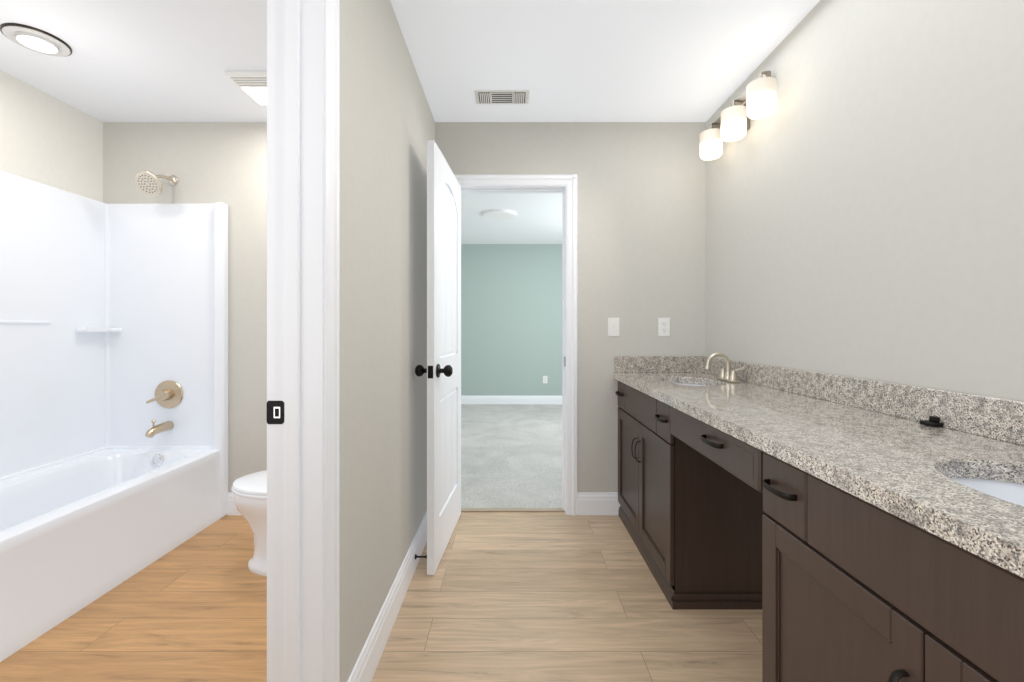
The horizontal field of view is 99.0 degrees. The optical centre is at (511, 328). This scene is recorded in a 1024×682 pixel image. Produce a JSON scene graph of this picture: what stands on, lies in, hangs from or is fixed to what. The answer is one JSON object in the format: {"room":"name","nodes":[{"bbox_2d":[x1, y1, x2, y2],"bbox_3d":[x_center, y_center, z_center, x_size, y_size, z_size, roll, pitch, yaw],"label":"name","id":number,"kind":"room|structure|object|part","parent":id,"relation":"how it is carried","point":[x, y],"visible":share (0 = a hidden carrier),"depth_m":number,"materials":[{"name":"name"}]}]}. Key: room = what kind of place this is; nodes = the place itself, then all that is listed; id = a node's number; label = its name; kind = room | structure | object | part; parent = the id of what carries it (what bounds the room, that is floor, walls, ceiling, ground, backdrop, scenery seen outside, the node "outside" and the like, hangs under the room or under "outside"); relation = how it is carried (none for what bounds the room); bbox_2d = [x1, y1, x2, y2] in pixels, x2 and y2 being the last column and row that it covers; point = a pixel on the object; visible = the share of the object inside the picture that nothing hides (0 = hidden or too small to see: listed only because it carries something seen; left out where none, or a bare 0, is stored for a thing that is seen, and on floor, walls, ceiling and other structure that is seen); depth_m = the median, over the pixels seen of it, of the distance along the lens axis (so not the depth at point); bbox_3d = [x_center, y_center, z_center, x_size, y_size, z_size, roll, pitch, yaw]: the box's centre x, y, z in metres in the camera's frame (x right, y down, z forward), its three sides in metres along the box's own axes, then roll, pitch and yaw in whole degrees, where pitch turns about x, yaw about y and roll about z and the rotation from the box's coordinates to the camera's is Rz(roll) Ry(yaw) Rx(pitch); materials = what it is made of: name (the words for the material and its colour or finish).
{"room":"bathroom","nodes":[
{"label":"bathroom","id":0,"kind":"room"},
{"bbox_2d":[0,0,439,681],"bbox_3d":[-0.535,-0.064,0.550,0.130,2.420,4.300,0,0,0],"label":"wall","id":1,"kind":"structure","parent":0,"point":[386,120],"depth_m":1.98,"materials":[{"name":"beige paint"}]},
{"bbox_2d":[227,492,240,514],"bbox_3d":[-1.181,1.079,2.693,1.122,0.134,0.015,0,0,0],"label":"baseboard","id":2,"kind":"structure","parent":1,"relation":"attached to","point":[232,510],"depth_m":2.69,"materials":[{"name":"white wood"}]},
{"bbox_2d":[267,0,338,681],"bbox_3d":[-0.535,0.090,0.652,0.170,2.111,1.007,0,0,0],"label":"door frame","id":3,"kind":"structure","parent":1,"relation":"attached to","point":[302,340],"depth_m":1.09,"materials":[{"name":"white wood"}]},
{"bbox_2d":[347,511,426,681],"bbox_3d":[-0.455,1.079,1.928,0.030,0.134,1.544,0,0,0],"label":"baseboard","id":4,"kind":"structure","parent":1,"relation":"attached to","point":[364,669],"depth_m":1.63,"materials":[{"name":"white wood"}]},
{"bbox_2d":[415,554,426,558],"bbox_3d":[-0.424,1.080,2.070,0.060,0.022,0.022,0,0,0],"label":"door stop","id":5,"kind":"object","parent":1,"relation":"attached to","point":[416,556],"depth_m":2.07,"materials":[{"name":"black metal"}]},
{"bbox_2d":[0,512,761,681],"bbox_3d":[-0.660,1.176,0.517,3.960,0.060,4.475,0,0,0],"label":"floor","id":6,"kind":"structure","parent":0,"point":[529,597],"depth_m":1.71,"materials":[{"name":"brown wood"}]},
{"bbox_2d":[0,170,227,661],"bbox_3d":[-2.128,0.101,1.940,0.780,2.091,1.519,0,0,0],"label":"shower","id":7,"kind":"object","parent":6,"relation":"on","point":[113,395],"visible":1,"depth_m":2.44,"materials":[{"name":"white plastic"}]},
{"bbox_2d":[0,447,226,661],"bbox_3d":[-2.136,0.939,1.939,0.763,0.415,1.518,0,0,0],"label":"bathtub","id":8,"kind":"object","parent":7,"relation":"in","point":[74,528],"depth_m":2.03,"materials":[{"name":"white plastic"}]},
{"bbox_3d":[-2.085,-0.857,2.586,0.146,0.175,0.225,0,0,0],"label":"shower head arm","id":9,"kind":"part","parent":7,"relation":"part of"},
{"bbox_2d":[145,419,173,437],"bbox_3d":[-2.085,0.583,2.585,0.056,0.100,0.164,0,0,0],"label":"tub faucet","id":10,"kind":"object","parent":7,"relation":"in","point":[166,427],"depth_m":2.61,"materials":[{"name":"gold metal"}]},
{"bbox_3d":[-2.086,0.401,2.633,0.174,0.172,0.069,0,0,0],"label":"shower valve trim","id":11,"kind":"part","parent":7,"relation":"part of","materials":[{"name":"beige metal"}]},
{"bbox_2d":[231,470,266,576],"bbox_3d":[-0.966,0.753,2.120,0.729,0.785,0.450,0,0,0],"label":"toilet","id":12,"kind":"object","parent":6,"relation":"on","point":[249,491],"visible":0.1,"depth_m":2.02,"materials":[{"name":"white ceramic"}]},
{"bbox_2d":[461,508,564,511],"bbox_3d":[-0.005,1.141,2.752,0.680,0.009,0.045,0,0,0],"label":"threshold","id":13,"kind":"object","parent":6,"relation":"on","point":[512,510],"depth_m":2.73,"materials":[{"name":"beige wood"}]},
{"bbox_2d":[614,376,1023,681],"bbox_3d":[0.910,0.727,0.899,0.576,0.838,3.598,0,0,0],"label":"bathroom vanity","id":14,"kind":"object","parent":6,"relation":"on","point":[836,528],"depth_m":0.98,"materials":[{"name":"brown wood"}]},
{"bbox_2d":[618,372,1023,567],"bbox_3d":[0.915,0.289,0.850,0.566,0.038,3.500,0,0,0],"label":"countertop","id":15,"kind":"structure","parent":14,"relation":"on","point":[900,462],"depth_m":0.98,"materials":[{"name":"grey stone"}]},
{"bbox_2d":[670,380,705,383],"bbox_3d":[0.925,0.377,2.250,0.324,0.162,0.442,0,0,0],"label":"sink","id":16,"kind":"object","parent":15,"relation":"in","point":[671,381],"depth_m":2.43,"materials":[{"name":"white ceramic"}]},
{"bbox_2d":[702,352,745,383],"bbox_3d":[1.073,0.196,2.250,0.153,0.147,0.170,0,0,0],"label":"faucet","id":17,"kind":"object","parent":15,"relation":"on","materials":[{"name":"silver metal"}]},
{"bbox_2d":[942,472,1023,499],"bbox_3d":[0.925,0.377,0.700,0.324,0.162,0.442,0,0,0],"label":"sink","id":18,"kind":"object","parent":15,"relation":"in","point":[1008,483],"depth_m":0.89,"materials":[{"name":"white ceramic"}]},
{"bbox_2d":[0,0,819,243],"bbox_3d":[-0.260,-1.324,2.500,4.760,0.100,8.440,0,0,0],"label":"ceiling","id":19,"kind":"structure","parent":0,"point":[560,60],"depth_m":2.06,"materials":[{"name":"white paint"}]},
{"bbox_2d":[0,23,71,56],"bbox_3d":[-2.090,-1.259,1.930,0.216,0.030,0.216,0,0,0],"label":"recessed light","id":20,"kind":"object","parent":19,"relation":"in","point":[11,31],"depth_m":1.90,"materials":[{"name":"white"}]},
{"bbox_3d":[-2.090,-1.257,1.930,0.128,0.026,0.128,0,0,0],"label":"recessed ceiling light lens","id":21,"kind":"part","parent":20,"relation":"part of","materials":[{"name":"white plastic"}]},
{"bbox_2d":[224,71,266,104],"bbox_3d":[-1.220,-1.260,2.310,0.400,0.026,0.300,0,0,0],"label":"ceiling vent","id":22,"kind":"object","parent":19,"relation":"in","point":[248,79],"visible":0.23,"depth_m":2.19,"materials":[{"name":"white plastic"}]},
{"bbox_2d":[242,88,266,104],"bbox_3d":[-1.220,-1.249,2.357,0.360,0.005,0.165,0,0,0],"label":"light","id":23,"kind":"object","parent":22,"relation":"attached to","point":[259,95],"visible":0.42,"depth_m":2.33,"materials":[{"name":"white"}]},
{"bbox_2d":[483,209,515,219],"bbox_3d":[-0.130,-1.261,4.850,0.368,0.026,0.368,0,0,0],"label":"recessed light","id":24,"kind":"object","parent":19,"relation":"in","point":[499,214],"visible":1,"depth_m":4.79,"materials":[{"name":"white"}]},
{"bbox_2d":[474,90,529,103],"bbox_3d":[-0.050,-1.269,2.405,0.298,0.009,0.146,0,0,0],"label":"ceiling vent","id":25,"kind":"object","parent":19,"relation":"in","point":[501,96],"visible":1,"depth_m":2.39,"materials":[{"name":"white plastic"}]},
{"bbox_2d":[461,404,561,507],"bbox_3d":[0.000,1.173,4.737,4.240,0.066,3.965,0,0,0],"label":"floor","id":26,"kind":"structure","parent":0,"point":[511,455],"depth_m":3.91,"materials":[{"name":"grey carpet"}]},
{"bbox_2d":[461,244,561,395],"bbox_3d":[0.000,-0.064,6.660,4.240,2.420,0.120,0,0,0],"label":"wall","id":27,"kind":"structure","parent":0,"point":[511,319],"depth_m":6.58,"materials":[{"name":"green paint"}]},
{"bbox_2d":[461,396,561,403],"bbox_3d":[0.000,1.079,6.592,4.000,0.134,0.015,0,0,0],"label":"baseboard","id":28,"kind":"structure","parent":27,"relation":"attached to","point":[464,399],"depth_m":6.58,"materials":[{"name":"white wood"}]},
{"bbox_2d":[448,122,703,491],"bbox_3d":[0.403,-0.064,2.760,1.535,2.420,0.120,0,0,0],"label":"wall","id":29,"kind":"structure","parent":0,"point":[640,185],"depth_m":2.70,"materials":[{"name":"beige paint"}]},
{"bbox_2d":[455,174,577,515],"bbox_3d":[-0.005,0.100,2.760,0.822,2.091,0.160,0,0,0],"label":"door frame","id":30,"kind":"structure","parent":29,"relation":"attached to","point":[566,185],"depth_m":2.69,"materials":[{"name":"white wood"}]},
{"bbox_2d":[415,140,460,574],"bbox_3d":[-0.350,0.134,2.352,0.179,2.008,0.683,0,0,4],"label":"door leaf","id":31,"kind":"structure","parent":30,"relation":"attached to","point":[443,347],"depth_m":2.21,"materials":[{"name":"white wood"}]},
{"bbox_3d":[-0.370,0.201,2.063,0.179,0.066,0.104,0,0,4],"label":"door knob set","id":32,"kind":"part","parent":31,"relation":"part of","materials":[{"name":"black metal"}]},
{"bbox_2d":[577,492,620,514],"bbox_3d":[0.539,1.079,2.693,0.266,0.134,0.015,0,0,0],"label":"baseboard","id":33,"kind":"structure","parent":29,"relation":"attached to","point":[588,503],"depth_m":2.69,"materials":[{"name":"white wood"}]},
{"bbox_2d":[608,318,618,335],"bbox_3d":[0.632,-0.009,2.692,0.070,0.114,0.015,0,0,0],"label":"switch plate","id":34,"kind":"object","parent":29,"relation":"attached to","point":[613,326],"visible":1,"depth_m":2.69,"materials":[{"name":"white plastic"}]},
{"bbox_2d":[614,356,701,371],"bbox_3d":[0.907,0.220,2.688,0.542,0.100,0.020,0,0,0],"label":"backsplash","id":35,"kind":"structure","parent":29,"relation":"attached to","point":[621,363],"depth_m":2.68,"materials":[{"name":"grey stone"}]},
{"bbox_2d":[658,318,669,335],"bbox_3d":[0.942,-0.009,2.696,0.070,0.114,0.008,0,0,0],"label":"electrical outlet plate","id":36,"kind":"object","parent":29,"relation":"attached to","point":[663,326],"visible":1,"depth_m":2.69,"materials":[{"name":"white plastic"}]},
{"bbox_2d":[704,0,1023,400],"bbox_3d":[1.260,-0.064,0.550,0.120,2.420,4.540,0,0,0],"label":"wall","id":37,"kind":"structure","parent":0,"point":[852,206],"depth_m":1.41,"materials":[{"name":"beige paint"}]},
{"bbox_2d":[710,116,720,128],"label":"light","id":38,"kind":"object","parent":37,"relation":"attached to","point":[717,124],"depth_m":2.43,"materials":[{"name":"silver metal"}]},
{"bbox_2d":[730,91,745,106],"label":"light","id":39,"kind":"object","parent":37,"relation":"attached to","point":[741,100],"depth_m":2.18,"materials":[{"name":"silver metal"}]},
{"bbox_2d":[747,117,749,129],"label":"light","id":40,"kind":"object","parent":37,"relation":"attached to","point":[748,119],"depth_m":2.19,"materials":[{"name":"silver metal"}]},
{"bbox_2d":[759,70,770,77],"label":"light","id":41,"kind":"object","parent":37,"relation":"attached to","point":[767,73],"depth_m":1.95,"materials":[{"name":"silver metal"}]},
{"bbox_2d":[702,356,1023,443],"bbox_3d":[1.188,0.220,0.899,0.020,0.100,3.598,0,0,0],"label":"backsplash","id":42,"kind":"structure","parent":37,"relation":"attached to","point":[1000,418],"depth_m":1.30,"materials":[{"name":"grey stone"}]}
]}

